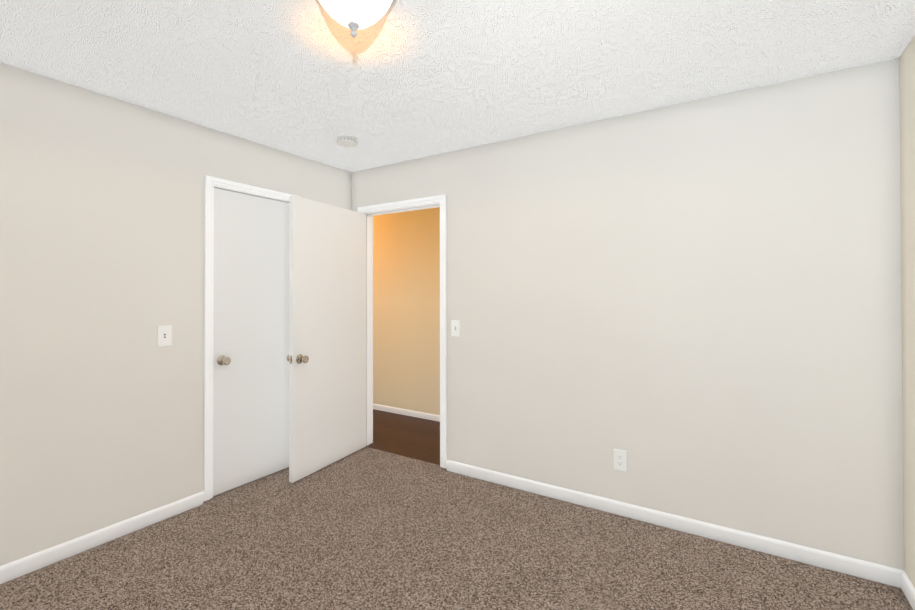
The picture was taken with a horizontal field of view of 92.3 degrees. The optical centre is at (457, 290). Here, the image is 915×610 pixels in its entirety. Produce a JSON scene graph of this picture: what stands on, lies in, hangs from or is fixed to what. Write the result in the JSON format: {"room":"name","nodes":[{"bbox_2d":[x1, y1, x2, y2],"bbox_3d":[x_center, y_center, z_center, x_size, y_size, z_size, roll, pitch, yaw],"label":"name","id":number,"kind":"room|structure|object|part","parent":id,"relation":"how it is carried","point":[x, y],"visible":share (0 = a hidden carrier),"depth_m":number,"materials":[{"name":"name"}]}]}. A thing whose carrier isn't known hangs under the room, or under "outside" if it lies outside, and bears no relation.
{"room":"empty bedroom","nodes":[
{"label":"empty bedroom","id":0,"kind":"room"},
{"bbox_2d":[0,62,350,565],"bbox_3d":[-1.961,0.144,2.488,0.115,2.540,3.790,0,-1,32],"label":"wall","id":1,"kind":"structure","parent":0,"point":[102,210],"depth_m":2.40,"materials":[{"name":"paint"}]},
{"bbox_2d":[0,491,204,583],"bbox_3d":[-2.245,1.345,1.911,0.013,0.099,2.235,0,-1,32],"label":"baseboard","id":2,"kind":"structure","parent":1,"relation":"attached to","point":[12,570],"depth_m":2.36,"materials":[{"name":"white wood"}]},
{"bbox_2d":[157,325,171,346],"bbox_3d":[-1.776,0.275,2.665,0.007,0.126,0.079,0,-1,32],"label":"light switch","id":3,"kind":"object","parent":1,"relation":"attached to","point":[161,332],"visible":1,"depth_m":2.66,"materials":[{"name":"white plastic"}]},
{"bbox_2d":[213,188,289,495],"bbox_3d":[-1.472,0.340,3.184,0.035,2.050,0.623,0,-1,32],"label":"closet door","id":4,"kind":"structure","parent":1,"relation":"in","point":[251,342],"depth_m":3.14,"materials":[{"name":"white wood"}]},
{"bbox_2d":[217,355,230,364],"bbox_3d":[-1.562,0.470,2.945,0.066,0.067,0.067,0,-1,32],"label":"door knob","id":5,"kind":"object","parent":4,"relation":"attached to","point":[223,360],"visible":1,"depth_m":2.94,"materials":[{"name":"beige metal"}]},
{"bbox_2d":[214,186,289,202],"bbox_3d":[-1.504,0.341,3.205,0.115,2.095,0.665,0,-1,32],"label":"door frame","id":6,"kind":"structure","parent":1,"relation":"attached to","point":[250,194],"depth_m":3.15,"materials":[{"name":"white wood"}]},
{"bbox_2d":[204,175,299,500],"bbox_3d":[-1.448,0.309,3.170,0.016,2.119,0.733,0,-1,32],"label":"trim","id":7,"kind":"structure","parent":1,"relation":"attached to","point":[211,182],"depth_m":2.88,"materials":[{"name":"white wood"}]},
{"bbox_2d":[366,409,439,464],"bbox_3d":[-0.262,1.393,4.107,4.200,0.030,0.988,0,-1,32],"label":"floor","id":8,"kind":"structure","parent":0,"point":[408,436],"depth_m":4.15,"materials":[{"name":"brown wood"}]},
{"bbox_2d":[373,207,439,414],"bbox_3d":[0.032,0.157,4.583,4.430,2.540,0.115,0,-1,32],"label":"wall","id":9,"kind":"structure","parent":0,"point":[406,309],"depth_m":4.86,"materials":[{"name":"paint"}]},
{"bbox_2d":[373,403,439,421],"bbox_3d":[0.000,1.367,4.519,4.200,0.099,0.013,0,-1,32],"label":"baseboard","id":10,"kind":"structure","parent":9,"relation":"attached to","point":[422,415],"depth_m":4.86,"materials":[{"name":"white wood"}]},
{"bbox_2d":[0,447,912,609],"bbox_3d":[-0.420,1.379,1.506,3.627,0.050,3.572,0,-1,32],"label":"floor carpet","id":11,"kind":"object","parent":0,"point":[366,528],"visible":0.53,"depth_m":2.21,"materials":[{"name":"brown carpet"}]},
{"bbox_2d":[0,0,914,172],"bbox_3d":[-0.406,-1.111,1.507,3.807,0.050,3.790,0,-1,32],"label":"ceiling","id":12,"kind":"structure","parent":0,"point":[398,81],"depth_m":2.05,"materials":[{"name":"white paint"}]},
{"bbox_2d":[337,136,357,147],"bbox_3d":[-0.780,-1.052,3.113,0.144,0.042,0.144,0,-1,32],"label":"smoke detector","id":13,"kind":"object","parent":12,"relation":"attached to","point":[347,141],"visible":1,"depth_m":3.07,"materials":[{"name":"white plastic"}]},
{"bbox_2d":[319,0,394,36],"bbox_3d":[-0.354,-0.976,1.499,0.336,0.221,0.336,0,-1,32],"label":"ceiling light","id":14,"kind":"object","parent":12,"relation":"attached to","point":[353,15],"visible":1,"depth_m":1.47,"materials":[{"name":"white glass"}]},
{"bbox_2d":[351,58,903,569],"bbox_3d":[0.631,0.144,3.016,3.692,2.540,0.115,0,-1,32],"label":"wall","id":15,"kind":"structure","parent":0,"point":[693,310],"depth_m":2.48,"materials":[{"name":"paint"}]},
{"bbox_2d":[289,195,365,482],"bbox_3d":[-0.971,0.344,3.481,0.101,2.040,0.832,0,0,26],"label":"entry door","id":16,"kind":"structure","parent":15,"relation":"in","point":[327,329],"depth_m":3.41,"materials":[{"name":"white wood"}]},
{"bbox_3d":[-1.110,0.492,3.154,0.066,0.067,0.067,0,0,26],"label":"entry door knob","id":17,"kind":"part","parent":16,"relation":"part of","materials":[{"name":"silver metal"}]},
{"bbox_2d":[358,194,446,467],"bbox_3d":[-0.452,0.324,3.704,0.942,2.134,0.148,0,-1,32],"label":"door frame","id":18,"kind":"structure","parent":15,"relation":"attached to","point":[441,199],"depth_m":3.61,"materials":[{"name":"white wood"}]},
{"bbox_2d":[451,320,459,336],"bbox_3d":[-0.015,0.287,3.354,0.079,0.126,0.007,0,-1,32],"label":"light switch","id":19,"kind":"object","parent":15,"relation":"attached to","point":[456,324],"visible":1,"depth_m":3.35,"materials":[{"name":"white plastic"}]},
{"bbox_2d":[613,449,626,471],"bbox_3d":[1.000,1.044,2.703,0.079,0.126,0.007,0,-1,32],"label":"outlet","id":20,"kind":"object","parent":15,"relation":"attached to","point":[620,460],"visible":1,"depth_m":2.70,"materials":[{"name":"white plastic"}]},
{"bbox_2d":[446,460,895,586],"bbox_3d":[0.970,1.347,2.717,2.506,0.099,0.013,0,-1,32],"label":"baseboard","id":21,"kind":"structure","parent":15,"relation":"attached to","point":[871,571],"depth_m":2.47,"materials":[{"name":"white wood"}]},
{"bbox_2d":[899,36,914,587],"bbox_3d":[1.123,0.124,0.457,0.115,2.540,3.675,0,-1,32],"label":"wall","id":22,"kind":"structure","parent":0,"point":[907,117],"depth_m":1.96,"materials":[{"name":"paint"}]},
{"bbox_2d":[896,568,914,609],"bbox_3d":[1.109,1.330,0.543,0.013,0.099,3.530,0,-1,32],"label":"baseboard","id":23,"kind":"structure","parent":22,"relation":"attached to","point":[903,582],"depth_m":1.97,"materials":[{"name":"white wood"}]}
]}

